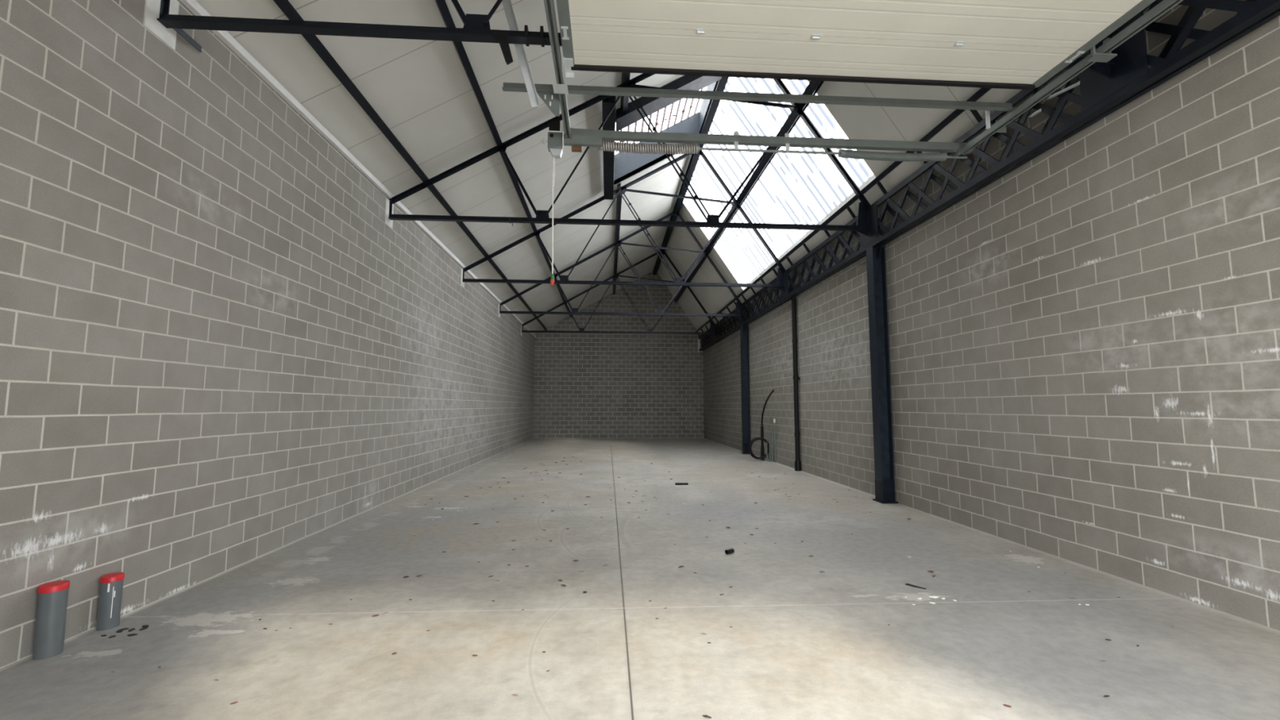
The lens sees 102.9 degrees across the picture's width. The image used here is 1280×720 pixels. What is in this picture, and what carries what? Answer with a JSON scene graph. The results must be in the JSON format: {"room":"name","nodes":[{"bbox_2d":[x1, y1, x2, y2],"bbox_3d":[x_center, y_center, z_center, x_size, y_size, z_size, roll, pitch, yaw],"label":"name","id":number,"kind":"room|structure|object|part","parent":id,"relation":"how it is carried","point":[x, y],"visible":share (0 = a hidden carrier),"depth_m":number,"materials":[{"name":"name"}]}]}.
{"room":"empty warehouse","nodes":[
{"label":"empty warehouse","id":0,"kind":"room"},
{"bbox_2d":[0,0,534,668],"bbox_3d":[-4.190,0.119,11.402,0.200,4.737,23.913,0,-5,-4],"label":"wall","id":1,"kind":"structure","parent":0,"point":[220,351],"depth_m":4.10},
{"bbox_2d":[179,0,536,337],"bbox_3d":[-4.061,-2.165,11.617,0.050,0.075,23.913,0,-5,-4],"label":"trim","id":2,"kind":"structure","parent":1,"relation":"attached to","point":[193,6],"depth_m":5.67,"materials":[{"name":"white metal"}]},
{"bbox_2d":[520,249,715,336],"bbox_3d":[-0.797,-2.691,20.194,7.623,3.533,0.260,0,-5,-4],"label":"roof truss","id":3,"kind":"object","parent":1,"relation":"attached to","point":[711,332],"visible":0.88,"depth_m":20.16,"materials":[{"name":"metal"}]},
{"bbox_3d":[2.851,-1.213,20.290,0.195,0.580,0.014,0,-5,-4],"label":"gusset plate","id":4,"kind":"part","parent":3,"relation":"part of","materials":[{"name":"paint"}]},
{"bbox_2d":[497,211,742,319],"bbox_3d":[-0.542,-3.058,16.138,7.623,3.533,0.260,0,-5,-4],"label":"roof truss","id":5,"kind":"object","parent":1,"relation":"attached to","point":[737,314],"visible":0.95,"depth_m":16.11,"materials":[{"name":"metal"}]},
{"bbox_3d":[-2.021,-1.554,15.909,0.210,0.130,0.014,0,-5,-4],"label":"gusset plate","id":6,"kind":"part","parent":5,"relation":"part of","materials":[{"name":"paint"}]},
{"bbox_3d":[-0.710,-3.695,16.185,0.280,0.210,0.014,0,-5,-4],"label":"gusset plate","id":7,"kind":"part","parent":5,"relation":"part of","materials":[{"name":"paint"}]},
{"bbox_3d":[0.663,-1.534,16.076,0.210,0.130,0.014,0,-5,-4],"label":"gusset plate","id":8,"kind":"part","parent":5,"relation":"part of","materials":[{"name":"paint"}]},
{"bbox_3d":[3.106,-1.580,16.234,0.195,0.580,0.014,0,-5,-4],"label":"gusset plate","id":9,"kind":"part","parent":5,"relation":"part of","materials":[{"name":"paint"}]},
{"bbox_2d":[460,150,785,291],"bbox_3d":[-0.291,-3.418,12.152,7.623,3.533,0.260,0,-5,-4],"label":"roof truss","id":10,"kind":"object","parent":1,"relation":"attached to","point":[780,284],"visible":0.9,"depth_m":12.12,"materials":[{"name":"metal"}]},
{"bbox_3d":[-1.770,-1.914,11.923,0.210,0.130,0.014,0,-5,-4],"label":"gusset plate","id":11,"kind":"part","parent":10,"relation":"part of","materials":[{"name":"paint"}]},
{"bbox_2d":[613,182,622,294],"bbox_3d":[-0.848,-3.642,18.039,0.130,0.130,11.773,0,-5,-4],"label":"roof beam","id":12,"kind":"structure","parent":10,"relation":"on","point":[619,198],"depth_m":15.39,"materials":[{"name":"metal"}]},
{"bbox_3d":[-0.459,-4.056,12.199,0.280,0.210,0.014,0,-5,-4],"label":"gusset plate","id":13,"kind":"part","parent":10,"relation":"part of","materials":[{"name":"paint"}]},
{"bbox_3d":[0.914,-1.894,12.090,0.210,0.130,0.014,0,-5,-4],"label":"gusset plate","id":14,"kind":"part","parent":10,"relation":"part of","materials":[{"name":"paint"}]},
{"bbox_3d":[2.310,-3.766,12.348,0.250,0.190,0.014,0,-5,-4],"label":"gusset plate","id":15,"kind":"part","parent":10,"relation":"part of","materials":[{"name":"paint"}]},
{"bbox_3d":[3.357,-1.940,12.248,0.195,0.580,0.014,0,-5,-4],"label":"gusset plate","id":16,"kind":"part","parent":10,"relation":"part of","materials":[{"name":"paint"}]},
{"bbox_2d":[384,73,871,235],"bbox_3d":[-0.042,-3.776,8.196,7.623,3.533,0.260,0,-5,-4],"label":"roof truss","id":17,"kind":"object","parent":1,"relation":"attached to","point":[542,216],"visible":0.82,"depth_m":8.11,"materials":[{"name":"metal"}]},
{"bbox_3d":[-3.829,-2.314,7.825,0.030,0.260,0.050,0,-5,-4],"label":"post","id":18,"kind":"part","parent":17,"relation":"part of","materials":[{"name":"metal"}]},
{"bbox_3d":[-2.168,-3.313,8.020,0.160,0.130,0.014,0,-5,-4],"label":"gusset plate","id":19,"kind":"part","parent":17,"relation":"part of","materials":[{"name":"paint"}]},
{"bbox_3d":[-1.521,-2.272,7.967,0.210,0.130,0.014,0,-5,-4],"label":"gusset plate","id":20,"kind":"part","parent":17,"relation":"part of","materials":[{"name":"paint"}]},
{"bbox_2d":[602,95,615,199],"bbox_3d":[-0.624,-4.082,10.189,0.220,0.200,3.880,0,-5,-4],"label":"beam","id":21,"kind":"structure","parent":17,"relation":"attached to","point":[607,103],"depth_m":10.01,"materials":[{"name":"metal"}]},
{"bbox_2d":[620,72,630,111],"bbox_3d":[-0.001,-4.857,4.599,0.130,0.130,8.930,0,-5,-4],"label":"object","id":22,"kind":"structure","parent":17,"relation":"on","point":[625,76],"depth_m":8.68,"materials":[{"name":"paint"}]},
{"bbox_3d":[-0.209,-4.413,8.243,0.280,0.210,0.014,0,-5,-4],"label":"gusset plate","id":23,"kind":"part","parent":17,"relation":"part of","materials":[{"name":"paint"}]},
{"bbox_3d":[1.164,-2.252,8.134,0.210,0.130,0.014,0,-5,-4],"label":"gusset plate","id":24,"kind":"part","parent":17,"relation":"part of","materials":[{"name":"paint"}]},
{"bbox_2d":[674,80,824,302],"bbox_3d":[2.427,-3.854,12.178,0.175,0.186,23.873,0,-5,-4],"label":"roof purlin","id":25,"kind":"structure","parent":17,"relation":"attached to","point":[813,86],"depth_m":10.91,"materials":[{"name":"paint"}]},
{"bbox_3d":[2.559,-4.123,8.391,0.250,0.190,0.014,0,-5,-4],"label":"gusset plate","id":26,"kind":"part","parent":17,"relation":"part of","materials":[{"name":"paint"}]},
{"bbox_2d":[694,87,991,332],"bbox_3d":[3.380,-2.384,12.105,0.106,0.103,23.873,0,-5,-4],"label":"roof purlin","id":27,"kind":"structure","parent":17,"relation":"attached to","point":[981,91],"depth_m":7.97,"materials":[{"name":"paint"}]},
{"bbox_3d":[3.606,-2.298,8.292,0.195,0.580,0.014,0,-5,-4],"label":"gusset plate","id":28,"kind":"part","parent":17,"relation":"part of","materials":[{"name":"paint"}]},
{"bbox_2d":[142,0,1115,78],"bbox_3d":[0.204,-4.064,4.289,7.623,3.663,0.430,0,-5,-4],"label":"roof truss","id":29,"kind":"object","parent":1,"relation":"attached to","point":[162,18],"visible":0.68,"depth_m":3.92,"materials":[{"name":"metal"}]},
{"bbox_3d":[-3.578,-2.675,3.840,0.030,0.260,0.050,0,-5,-4],"label":"post","id":30,"kind":"part","parent":29,"relation":"part of","materials":[{"name":"metal"}]},
{"bbox_2d":[273,0,547,330],"bbox_3d":[-3.566,-2.456,11.674,0.121,0.125,23.873,0,-5,-4],"label":"roof purlin","id":31,"kind":"structure","parent":29,"relation":"attached to","point":[285,6],"depth_m":6.13,"materials":[{"name":"paint"}]},
{"bbox_3d":[-1.270,-2.633,3.981,0.210,0.130,0.014,0,-5,-4],"label":"gusset plate","id":32,"kind":"part","parent":29,"relation":"part of","materials":[{"name":"paint"}]},
{"bbox_2d":[502,0,539,106],"bbox_3d":[-1.007,-2.646,4.087,0.434,1.283,0.044,0,-5,-4],"label":"bar","id":33,"kind":"object","parent":29,"relation":"hanging from","point":[507,5],"visible":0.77,"depth_m":4.08,"materials":[{"name":"metal"}]},
{"bbox_2d":[653,76,728,275],"bbox_3d":[1.431,-5.178,12.235,0.160,0.170,23.873,0,-5,-4],"label":"ridge beam","id":34,"kind":"structure","parent":29,"relation":"attached to","point":[720,85],"depth_m":13.09,"materials":[{"name":"metal"}]},
{"bbox_2d":[615,75,721,130],"bbox_3d":[0.561,-4.886,9.361,1.990,1.320,0.420,0,-5,-4],"label":"window","id":35,"kind":"structure","parent":34,"relation":"attached to","point":[651,105],"depth_m":9.22,"materials":[{"name":"paint"}]},
{"bbox_2d":[502,82,1015,128],"bbox_3d":[1.127,-2.258,4.626,4.650,0.310,0.200,0,-5,-4],"label":"rail","id":36,"kind":"object","parent":29,"relation":"attached to","point":[545,91],"visible":0.91,"depth_m":4.57,"materials":[{"name":"metal"}]},
{"bbox_2d":[543,0,571,138],"bbox_3d":[-0.574,-2.429,2.827,0.120,0.068,4.655,0,-5,-4],"label":"door track","id":37,"kind":"object","parent":36,"relation":"attached to","point":[560,88],"visible":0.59,"depth_m":4.02,"materials":[{"name":"metal"}]},
{"bbox_3d":[-0.664,-2.268,4.268,0.120,0.008,0.120,0,-5,-4],"label":"joint plate","id":38,"kind":"part","parent":37,"relation":"part of","materials":[{"name":"metal"}]},
{"bbox_2d":[563,128,973,153],"bbox_3d":[1.391,-2.243,5.285,4.320,0.220,0.130,0,-5,-4],"label":"rail","id":39,"kind":"object","parent":37,"relation":"attached to","point":[580,137],"visible":0.92,"depth_m":5.29,"materials":[{"name":"metal"}]},
{"bbox_2d":[571,146,582,151],"bbox_3d":[-0.641,-2.138,5.161,0.100,0.050,0.045,0,-5,-4],"label":"wooden block","id":40,"kind":"object","parent":39,"relation":"attached to","point":[574,148],"visible":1,"depth_m":5.14,"materials":[{"name":"brown wood"}]},
{"bbox_3d":[-0.573,-2.200,5.115,0.380,0.095,0.045,0,-5,-4],"label":"plate","id":41,"kind":"part","parent":39,"relation":"part of","materials":[{"name":"metal"}]},
{"bbox_3d":[-0.575,-2.293,5.161,0.380,0.110,0.010,0,-5,-4],"label":"plate","id":42,"kind":"part","parent":39,"relation":"part of","materials":[{"name":"metal"}]},
{"bbox_2d":[598,140,967,161],"bbox_3d":[1.359,-2.167,5.312,4.260,0.117,0.106,0,-5,-4],"label":"shaft","id":43,"kind":"object","parent":39,"relation":"hanging from","point":[613,146],"visible":0.98,"depth_m":5.30,"materials":[{"name":"metal"}]},
{"bbox_2d":[540,120,564,158],"bbox_3d":[-0.871,-2.235,5.173,0.270,0.345,0.130,0,-5,-4],"label":"chain hoist","id":44,"kind":"object","parent":43,"relation":"attached to","point":[555,140],"visible":0.97,"depth_m":5.14,"materials":[{"name":"metal"}]},
{"bbox_2d":[550,157,555,284],"bbox_3d":[-0.870,-1.410,5.133,0.044,1.335,0.044,0,-5,-4],"label":"pull cord","id":45,"kind":"object","parent":44,"relation":"hanging from","point":[552,281],"visible":1,"depth_m":5.13,"materials":[{"name":"white fabric"}]},
{"bbox_3d":[-0.857,-2.350,5.123,0.110,0.095,0.010,0,-5,-4],"label":"dark plate","id":46,"kind":"part","parent":44,"relation":"part of","materials":[{"name":"black plastic"}]},
{"bbox_3d":[-0.763,-2.357,5.130,0.060,0.110,0.010,0,-5,-4],"label":"bright plate","id":47,"kind":"part","parent":44,"relation":"part of","materials":[{"name":"metal"}]},
{"bbox_2d":[555,0,1155,89],"bbox_3d":[1.464,-2.434,2.763,3.954,0.106,2.932,0,-5,-4],"label":"door","id":48,"kind":"structure","parent":37,"relation":"attached to","point":[1004,44],"depth_m":3.72,"materials":[{"name":"beige metal"}]},
{"bbox_2d":[958,0,1183,155],"bbox_3d":[3.527,-2.443,3.087,0.204,0.170,4.655,0,-5,-2],"label":"door track","id":49,"kind":"object","parent":36,"relation":"attached to","point":[1103,53],"visible":0.88,"depth_m":4.00,"materials":[{"name":"metal"}]},
{"bbox_3d":[3.508,-2.269,4.956,0.095,0.120,0.006,0,-5,-4],"label":"joint plate","id":50,"kind":"part","parent":49,"relation":"part of","materials":[{"name":"metal"}]},
{"bbox_3d":[3.489,-2.372,3.875,0.190,0.170,0.080,0,-5,-4],"label":"joint plate","id":51,"kind":"part","parent":49,"relation":"part of","materials":[{"name":"metal"}]},
{"bbox_3d":[3.857,-2.658,4.306,0.195,0.580,0.014,0,-5,-4],"label":"gusset plate","id":52,"kind":"part","parent":29,"relation":"part of","materials":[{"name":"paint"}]},
{"bbox_2d":[195,0,1021,335],"bbox_3d":[-0.339,-3.818,12.001,7.902,3.454,24.313,0,-5,-4],"label":"ceiling","id":53,"kind":"structure","parent":0,"point":[422,91],"depth_m":7.61,"materials":[{"name":"white metal"}]},
{"bbox_2d":[435,0,572,317],"bbox_3d":[-2.457,-3.075,11.800,0.121,0.125,23.873,0,-5,-4],"label":"roof purlin","id":54,"kind":"structure","parent":53,"relation":"attached to","point":[442,5],"depth_m":6.93,"materials":[{"name":"paint"}]},
{"bbox_2d":[613,81,715,185],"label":"window","id":55,"kind":"structure","parent":53,"relation":"attached to","point":[684,115],"depth_m":12.21,"materials":[{"name":"white"}]},
{"bbox_3d":[0.421,-5.120,12.331,2.096,1.940,0.040,0,-5,-4],"label":"frame","id":56,"kind":"part","parent":55,"relation":"part of","materials":[{"name":"grey metal"}]},
{"bbox_3d":[1.539,-5.808,11.085,0.030,0.790,2.700,0,-5,-4],"label":"frame","id":57,"kind":"part","parent":55,"relation":"part of","materials":[{"name":"white metal"}]},
{"bbox_2d":[684,76,873,283],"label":"window","id":58,"kind":"structure","parent":53,"relation":"attached to","point":[798,188],"depth_m":10.75,"materials":[{"name":"white glass"}]},
{"bbox_2d":[533,271,703,438],"bbox_3d":[-0.947,-0.342,23.778,8.206,7.900,0.200,0,-5,-4],"label":"wall","id":59,"kind":"structure","parent":0,"point":[587,385],"depth_m":23.59,"materials":[{"name":"grey brick"}]},
{"bbox_2d":[697,339,701,351],"bbox_3d":[2.798,-0.672,23.933,0.170,0.600,0.020,0,-5,-4],"label":"pad","id":60,"kind":"object","parent":59,"relation":"attached to","point":[699,340],"visible":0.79,"depth_m":23.92,"materials":[{"name":"grey"}]},
{"bbox_2d":[0,438,1279,719],"bbox_3d":[-0.200,2.568,11.432,8.206,0.120,24.313,0,-5,-4],"label":"floor","id":61,"kind":"structure","parent":0,"point":[802,642],"depth_m":3.43,"materials":[{"name":"concrete"}]},
{"bbox_2d":[32,580,70,659],"bbox_3d":[-3.496,1.537,3.027,0.130,0.406,0.128,0,-5,-4],"label":"pipe","id":62,"kind":"object","parent":61,"relation":"on","point":[52,597],"visible":1,"depth_m":2.99,"materials":[{"name":"grey plastic"}]},
{"bbox_2d":[95,572,124,631],"bbox_3d":[-3.530,1.605,3.400,0.117,0.335,0.117,0,-5,-4],"label":"pipe","id":63,"kind":"object","parent":61,"relation":"on","point":[110,595],"visible":1,"depth_m":3.36,"materials":[{"name":"grey plastic"}]},
{"bbox_2d":[675,482,688,484],"bbox_3d":[0.780,2.319,9.553,0.240,0.040,0.040,0,-5,-1],"label":"rod","id":64,"kind":"object","parent":61,"relation":"on","point":[676,483],"visible":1,"depth_m":9.54,"materials":[{"name":"plastic"}]},
{"bbox_2d":[724,548,734,554],"bbox_3d":[0.896,1.914,5.102,0.090,0.043,0.044,4,-6,-35],"label":"pipe offcut","id":65,"kind":"object","parent":61,"relation":"on","point":[731,550],"visible":1,"depth_m":5.09,"materials":[{"name":"black plastic"}]},
{"bbox_2d":[740,324,750,453],"bbox_3d":[3.301,0.912,16.021,0.255,4.020,0.430,0,-5,-4],"label":"steel column","id":66,"kind":"structure","parent":61,"relation":"on","point":[744,329],"depth_m":16.00,"materials":[{"name":"black metal"}]},
{"bbox_3d":[3.293,2.741,15.853,0.197,0.325,0.194,0,-5,-4],"label":"foot casing","id":67,"kind":"part","parent":66,"relation":"part of","materials":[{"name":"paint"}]},
{"bbox_2d":[698,0,1279,351],"bbox_3d":[3.553,-1.808,12.031,0.219,0.678,23.807,0,-5,-4],"label":"girder","id":68,"kind":"object","parent":66,"relation":"on","point":[1100,95],"depth_m":4.97,"materials":[{"name":"metal"}]},
{"bbox_3d":[2.957,-1.063,20.283,0.008,0.560,0.560,0,-5,-4],"label":"web plate","id":69,"kind":"part","parent":68,"relation":"part of","materials":[{"name":"paint"}]},
{"bbox_3d":[3.212,-1.429,16.227,0.008,0.560,0.560,0,-5,-4],"label":"web plate","id":70,"kind":"part","parent":68,"relation":"part of","materials":[{"name":"paint"}]},
{"bbox_3d":[3.463,-1.790,12.241,0.008,0.560,0.560,0,-5,-4],"label":"web plate","id":71,"kind":"part","parent":68,"relation":"part of","materials":[{"name":"paint"}]},
{"bbox_2d":[786,257,793,266],"bbox_3d":[3.471,-2.281,11.783,0.166,0.215,0.060,0,-5,-4],"label":"stub","id":72,"kind":"object","parent":68,"relation":"on","point":[787,258],"visible":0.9,"depth_m":11.79,"materials":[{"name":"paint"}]},
{"bbox_2d":[803,243,809,253],"bbox_3d":[3.534,-2.371,10.789,0.166,0.215,0.060,0,-5,-4],"label":"stub","id":73,"kind":"object","parent":68,"relation":"on","point":[804,244],"visible":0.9,"depth_m":10.80,"materials":[{"name":"paint"}]},
{"bbox_2d":[823,230,831,237],"bbox_3d":[3.597,-2.461,9.795,0.166,0.215,0.060,0,-5,-4],"label":"stub","id":74,"kind":"object","parent":68,"relation":"on","point":[827,233],"visible":0.55,"depth_m":9.80,"materials":[{"name":"paint"}]},
{"bbox_2d":[846,206,855,218],"bbox_3d":[3.659,-2.550,8.801,0.166,0.215,0.060,0,-5,-4],"label":"stub","id":75,"kind":"object","parent":68,"relation":"on","point":[848,208],"visible":0.9,"depth_m":8.80,"materials":[{"name":"paint"}]},
{"bbox_3d":[3.712,-2.148,8.285,0.008,0.560,0.560,0,-5,-4],"label":"web plate","id":76,"kind":"part","parent":68,"relation":"part of","materials":[{"name":"paint"}]},
{"bbox_2d":[876,181,887,194],"bbox_3d":[3.722,-2.640,7.807,0.166,0.215,0.060,0,-5,-4],"label":"stub","id":77,"kind":"object","parent":68,"relation":"on","point":[879,184],"visible":0.9,"depth_m":7.80,"materials":[{"name":"paint"}]},
{"bbox_2d":[969,109,982,122],"bbox_3d":[3.847,-2.820,5.819,0.166,0.215,0.060,0,-5,-4],"label":"stub","id":78,"kind":"object","parent":68,"relation":"on","point":[975,113],"visible":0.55,"depth_m":5.81,"materials":[{"name":"paint"}]},
{"bbox_3d":[3.899,-2.440,5.037,0.030,0.039,0.116,0,-5,-4],"label":"slotted bracket","id":79,"kind":"part","parent":68,"relation":"part of","materials":[{"name":"grey metal"}]},
{"bbox_3d":[3.919,-2.498,4.728,0.030,0.088,0.318,0,-5,-4],"label":"slotted bracket","id":80,"kind":"part","parent":68,"relation":"part of","materials":[{"name":"grey metal"}]},
{"bbox_3d":[3.963,-2.508,4.300,0.008,0.560,0.560,0,-5,-4],"label":"web plate","id":81,"kind":"part","parent":68,"relation":"part of","materials":[{"name":"paint"}]},
{"bbox_2d":[748,389,774,460],"bbox_3d":[3.417,1.763,13.678,0.539,1.902,0.986,3,-6,-31],"label":"hose","id":82,"kind":"object","parent":61,"relation":"on","point":[762,438],"visible":0.94,"depth_m":13.88,"materials":[{"name":"rubber"}]},
{"bbox_2d":[766,442,772,461],"bbox_3d":[3.453,2.460,13.641,0.035,0.493,0.174,5,-7,-43],"label":"conduit","id":83,"kind":"object","parent":61,"relation":"on","point":[766,442],"visible":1,"depth_m":13.60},
{"bbox_2d":[866,244,898,503],"bbox_3d":[3.801,0.193,8.079,0.255,4.020,0.440,0,-5,-4],"label":"steel column","id":84,"kind":"structure","parent":61,"relation":"on","point":[885,492],"depth_m":8.05,"materials":[{"name":"black metal"}]},
{"bbox_3d":[3.793,2.023,7.911,0.197,0.325,0.204,0,-5,-4],"label":"foot casing","id":85,"kind":"part","parent":84,"relation":"part of","materials":[{"name":"paint"}]},
{"bbox_3d":[3.797,2.184,7.899,0.255,0.022,0.280,0,-5,-4],"label":"plate","id":86,"kind":"part","parent":84,"relation":"part of","materials":[{"name":"paint"}]},
{"bbox_2d":[905,583,925,589],"bbox_3d":[2.251,1.851,4.170,0.033,0.006,0.152,4,-6,-36],"label":"black sliver","id":87,"kind":"object","parent":61,"relation":"on","point":[908,584],"visible":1,"depth_m":4.17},
{"bbox_2d":[702,0,1279,631],"bbox_3d":[3.801,0.024,11.914,0.200,5.050,23.913,0,-5,-4],"label":"wall","id":88,"kind":"structure","parent":0,"point":[1084,344],"depth_m":4.68,"materials":[{"name":"grey brick"}]},
{"bbox_2d":[768,431,773,462],"bbox_3d":[3.507,2.304,13.646,0.032,0.820,0.137,3,-6,-26],"label":"conduit","id":89,"kind":"object","parent":88,"relation":"attached to","point":[771,431],"visible":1,"depth_m":13.62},
{"bbox_2d":[773,418,776,462],"bbox_3d":[3.551,2.124,13.432,0.051,1.140,0.054,0,-5,-4],"label":"conduit","id":90,"kind":"object","parent":88,"relation":"attached to","point":[774,420],"visible":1,"depth_m":13.44,"materials":[{"name":"white plastic"}]},
{"bbox_2d":[791,297,801,471],"bbox_3d":[3.626,0.535,11.861,0.144,4.020,0.162,0,-5,-4],"label":"downpipe","id":91,"kind":"object","parent":88,"relation":"attached to","point":[797,466],"visible":1,"depth_m":11.82,"materials":[{"name":"black metal"}]},
{"bbox_2d":[794,460,801,471],"bbox_3d":[3.621,2.419,11.700,0.144,0.240,0.144,0,-5,-4],"label":"socket","id":92,"kind":"object","parent":91,"relation":"attached to","point":[797,466],"depth_m":11.64,"materials":[{"name":"black metal"}]},
{"bbox_2d":[707,3,1151,332],"bbox_3d":[3.654,-2.213,12.107,0.103,0.029,23.913,0,-5,-4],"label":"trim","id":93,"kind":"structure","parent":88,"relation":"attached to","point":[1148,6],"depth_m":6.32,"materials":[{"name":"grey metal"}]}
]}

